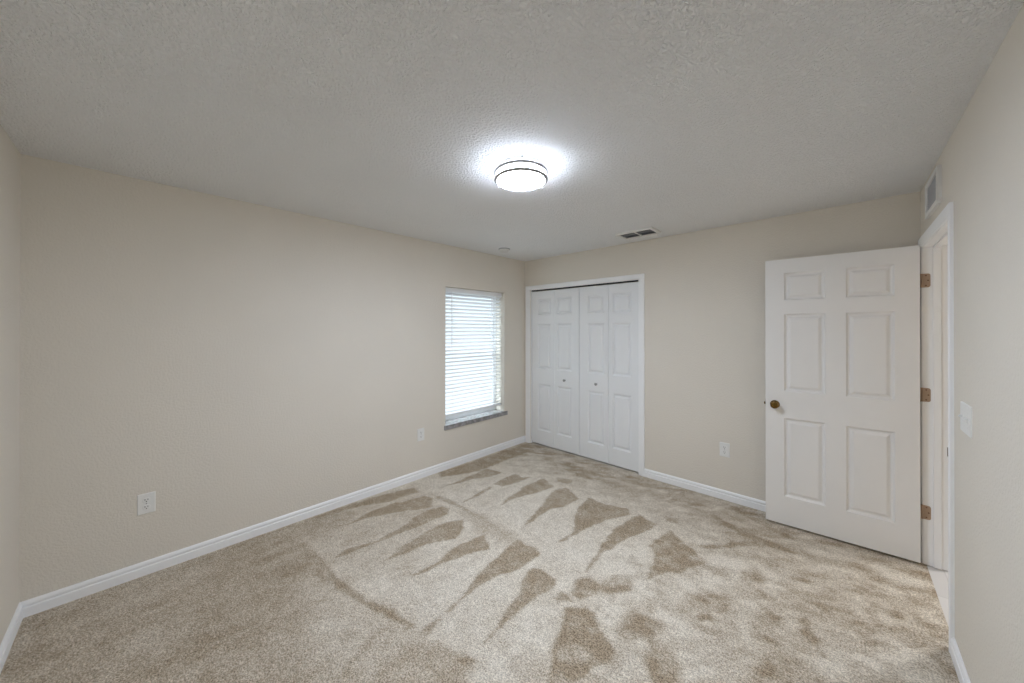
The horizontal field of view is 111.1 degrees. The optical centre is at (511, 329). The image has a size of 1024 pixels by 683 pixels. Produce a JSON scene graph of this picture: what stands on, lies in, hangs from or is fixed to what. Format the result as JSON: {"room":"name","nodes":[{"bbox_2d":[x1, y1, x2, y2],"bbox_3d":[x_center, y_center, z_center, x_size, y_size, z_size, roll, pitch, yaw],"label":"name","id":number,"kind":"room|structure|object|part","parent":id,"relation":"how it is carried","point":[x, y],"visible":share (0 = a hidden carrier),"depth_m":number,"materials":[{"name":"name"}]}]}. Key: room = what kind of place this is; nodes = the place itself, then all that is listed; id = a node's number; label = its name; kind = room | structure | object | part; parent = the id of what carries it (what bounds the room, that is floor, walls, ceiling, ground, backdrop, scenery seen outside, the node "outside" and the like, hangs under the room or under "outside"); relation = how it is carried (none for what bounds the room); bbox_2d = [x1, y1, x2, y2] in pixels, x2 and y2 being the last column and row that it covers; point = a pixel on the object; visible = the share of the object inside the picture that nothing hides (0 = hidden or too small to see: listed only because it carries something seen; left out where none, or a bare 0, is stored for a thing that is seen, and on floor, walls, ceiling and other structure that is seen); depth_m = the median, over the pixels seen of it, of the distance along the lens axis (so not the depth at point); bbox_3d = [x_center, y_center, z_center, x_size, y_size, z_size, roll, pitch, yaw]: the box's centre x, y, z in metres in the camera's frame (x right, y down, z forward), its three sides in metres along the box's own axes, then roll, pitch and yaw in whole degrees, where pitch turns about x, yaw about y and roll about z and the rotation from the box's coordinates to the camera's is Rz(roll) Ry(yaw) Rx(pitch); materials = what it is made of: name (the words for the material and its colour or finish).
{"room":"empty bedroom","nodes":[
{"label":"empty bedroom","id":0,"kind":"room"},
{"bbox_2d":[0,124,20,644],"bbox_3d":[-1.376,0.295,0.565,3.517,2.440,0.200,0,0,43],"label":"wall","id":1,"kind":"structure","parent":0,"point":[9,154],"depth_m":1.69,"materials":[{"name":"paint"}]},
{"bbox_2d":[0,603,22,673],"bbox_3d":[-1.302,1.473,0.640,3.517,0.083,0.014,0,0,43],"label":"baseboard","id":2,"kind":"structure","parent":1,"relation":"attached to","point":[6,644],"depth_m":1.68,"materials":[{"name":"wood"}]},
{"bbox_2d":[19,154,524,601],"bbox_3d":[-1.306,0.301,3.343,0.200,2.440,4.334,0,0,43],"label":"wall","id":3,"kind":"structure","parent":0,"point":[241,364],"depth_m":2.39,"materials":[{"name":"paint"}]},
{"bbox_2d":[137,491,155,515],"bbox_3d":[-2.264,1.080,2.177,0.009,0.125,0.080,0,0,43],"label":"wall outlet","id":4,"kind":"object","parent":3,"relation":"attached to","point":[146,503],"visible":1,"depth_m":2.17,"materials":[{"name":"white plastic"}]},
{"bbox_2d":[142,504,149,509],"bbox_3d":[-2.262,1.102,2.175,0.003,0.029,0.034,0,0,43],"label":"receptacle","id":5,"kind":"object","parent":4,"relation":"attached to","point":[144,506],"depth_m":2.17,"materials":[{"name":"white plastic"}]},
{"bbox_2d":[142,497,149,502],"bbox_3d":[-2.262,1.059,2.175,0.003,0.029,0.034,0,0,43],"label":"receptacle","id":6,"kind":"object","parent":4,"relation":"attached to","point":[144,499],"depth_m":2.17,"materials":[{"name":"white plastic"}]},
{"bbox_2d":[19,436,525,617],"bbox_3d":[-1.199,1.479,3.298,0.014,0.083,4.019,0,0,43],"label":"baseboard","id":7,"kind":"structure","parent":3,"relation":"attached to","point":[56,598],"depth_m":2.43,"materials":[{"name":"wood"}]},
{"bbox_2d":[417,428,423,440],"bbox_3d":[-0.929,1.077,3.588,0.009,0.125,0.080,0,0,43],"label":"wall outlet","id":8,"kind":"object","parent":3,"relation":"attached to","point":[420,432],"visible":1,"depth_m":3.58,"materials":[{"name":"white plastic"}]},
{"bbox_2d":[445,292,495,420],"bbox_3d":[-0.537,0.294,4.267,0.043,1.514,0.910,0,0,43],"label":"window","id":9,"kind":"structure","parent":3,"relation":"in","point":[493,380],"depth_m":4.55,"materials":[{"name":"plastic"}]},
{"bbox_3d":[-0.530,0.653,4.259,0.018,0.744,0.858,0,0,43],"label":"sash","id":10,"kind":"part","parent":9,"relation":"part of","materials":[{"name":"plastic"}]},
{"bbox_3d":[-0.544,-0.065,4.274,0.018,0.744,0.858,0,0,43],"label":"sash","id":11,"kind":"part","parent":9,"relation":"part of","materials":[{"name":"plastic"}]},
{"bbox_2d":[445,287,501,416],"bbox_3d":[-0.456,0.255,4.190,0.066,1.434,0.896,0,0,43],"label":"window blind","id":12,"kind":"object","parent":9,"relation":"attached to","point":[456,291],"visible":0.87,"depth_m":4.17,"materials":[{"name":"plastic"}]},
{"bbox_3d":[-0.461,0.961,4.194,0.048,0.022,0.892,0,0,43],"label":"rail","id":13,"kind":"part","parent":12,"relation":"part of","materials":[{"name":"plastic"}]},
{"bbox_2d":[444,410,507,429],"bbox_3d":[-0.451,1.071,4.203,0.168,0.049,0.976,0,0,43],"label":"sill","id":14,"kind":"structure","parent":3,"relation":"attached to","point":[454,423],"depth_m":4.14,"materials":[{"name":"wood"}]},
{"bbox_2d":[0,442,958,682],"bbox_3d":[0.888,1.568,1.875,5.002,0.100,4.819,0,0,43],"label":"floor","id":15,"kind":"structure","parent":0,"point":[525,562],"depth_m":1.96,"materials":[{"name":"carpet"}]},
{"bbox_2d":[0,0,1023,260],"bbox_3d":[0.014,-0.982,2.098,3.832,0.120,4.334,0,0,43],"label":"ceiling","id":16,"kind":"structure","parent":0,"point":[672,117],"depth_m":1.45,"materials":[{"name":"white paint"}]},
{"bbox_2d":[499,248,509,252],"bbox_3d":[-0.088,-0.898,4.025,0.132,0.040,0.132,0,0,43],"label":"smoke detector","id":17,"kind":"object","parent":16,"relation":"attached to","point":[502,250],"visible":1,"depth_m":3.99,"materials":[{"name":"grey plastic"}]},
{"bbox_2d":[494,154,547,191],"bbox_3d":[0.051,-0.874,1.999,0.303,0.096,0.303,0,0,43],"label":"ceiling light","id":18,"kind":"object","parent":16,"relation":"attached to","point":[522,173],"visible":1,"depth_m":1.92,"materials":[{"name":"white plastic"}]},
{"bbox_2d":[499,171,542,189],"bbox_3d":[0.051,-0.836,1.999,0.255,0.020,0.255,0,0,43],"label":"diffuser","id":19,"kind":"object","parent":18,"relation":"attached to","point":[509,180],"depth_m":1.97,"materials":[{"name":"white"}]},
{"bbox_2d":[615,226,660,239],"bbox_3d":[1.198,-0.910,3.348,0.358,0.018,0.225,0,0,43],"label":"ceiling vent","id":20,"kind":"object","parent":16,"relation":"in","point":[647,231],"visible":1,"depth_m":3.33,"materials":[{"name":"white plastic"}]},
{"bbox_2d":[525,191,919,500],"bbox_3d":[1.753,0.327,3.825,3.682,2.590,0.800,0,0,43],"label":"wall","id":21,"kind":"structure","parent":0,"point":[705,289],"depth_m":3.19,"materials":[{"name":"paint"}]},
{"bbox_2d":[532,288,579,454],"bbox_3d":[0.532,0.504,4.447,0.738,1.998,0.067,0,0,43],"label":"door","id":22,"kind":"structure","parent":21,"relation":"in","point":[555,313],"depth_m":4.42,"materials":[{"name":"wood"}]},
{"bbox_2d":[525,273,644,476],"bbox_3d":[0.815,0.474,4.229,1.626,2.097,0.131,0,0,43],"label":"trim","id":23,"kind":"structure","parent":21,"relation":"attached to","point":[640,278],"depth_m":3.77,"materials":[{"name":"wood"}]},
{"bbox_2d":[579,282,638,471],"bbox_3d":[1.068,0.503,3.939,0.726,1.998,0.067,0,0,43],"label":"door","id":24,"kind":"structure","parent":21,"relation":"in","point":[608,314],"depth_m":3.92,"materials":[{"name":"wood"}]},
{"bbox_2d":[644,468,765,511],"bbox_3d":[2.047,1.478,2.984,1.872,0.083,0.014,0,0,43],"label":"baseboard","id":25,"kind":"structure","parent":21,"relation":"attached to","point":[729,496],"depth_m":3.22,"materials":[{"name":"wood"}]},
{"bbox_2d":[720,442,729,457],"bbox_3d":[1.895,1.076,3.133,0.080,0.125,0.009,0,0,43],"label":"wall outlet","id":26,"kind":"object","parent":21,"relation":"attached to","point":[724,447],"visible":1,"depth_m":3.13,"materials":[{"name":"white plastic"}]},
{"bbox_2d":[920,3,1023,682],"bbox_3d":[1.324,0.295,0.776,0.115,2.440,4.219,0,0,43],"label":"wall","id":27,"kind":"structure","parent":0,"point":[982,160],"depth_m":1.24,"materials":[{"name":"paint"}]},
{"bbox_2d":[764,245,930,562],"bbox_3d":[2.342,0.482,2.521,0.870,2.040,0.166,0,0,41],"label":"door","id":28,"kind":"structure","parent":27,"relation":"in","point":[844,394],"depth_m":2.48,"materials":[{"name":"wood"}]},
{"bbox_3d":[2.032,0.585,2.720,0.062,0.062,0.066,0,0,41],"label":"knob","id":29,"kind":"part","parent":28,"relation":"part of","materials":[{"name":"gold metal"}]},
{"bbox_2d":[925,165,941,218],"bbox_3d":[2.368,-0.761,1.979,0.017,0.200,0.378,0,0,43],"label":"air vent","id":30,"kind":"object","parent":27,"relation":"in","point":[933,188],"visible":1,"depth_m":1.94,"materials":[{"name":"white plastic"}]},
{"bbox_2d":[918,201,954,652],"bbox_3d":[2.425,0.462,1.940,0.147,2.112,0.946,0,0,43],"label":"trim","id":31,"kind":"structure","parent":27,"relation":"attached to","point":[936,244],"depth_m":2.22,"materials":[{"name":"wood"}]},
{"bbox_2d":[950,637,970,682],"bbox_3d":[1.346,1.474,0.891,0.014,0.083,4.019,0,0,43],"label":"baseboard","id":32,"kind":"structure","parent":27,"relation":"attached to","point":[961,671],"depth_m":1.53,"materials":[{"name":"wood"}]},
{"bbox_2d":[958,401,971,437],"bbox_3d":[1.889,0.375,1.469,0.017,0.125,0.166,0,0,43],"label":"light switch","id":33,"kind":"object","parent":27,"relation":"attached to","point":[965,415],"visible":1,"depth_m":1.45,"materials":[{"name":"white plastic"}]}
]}

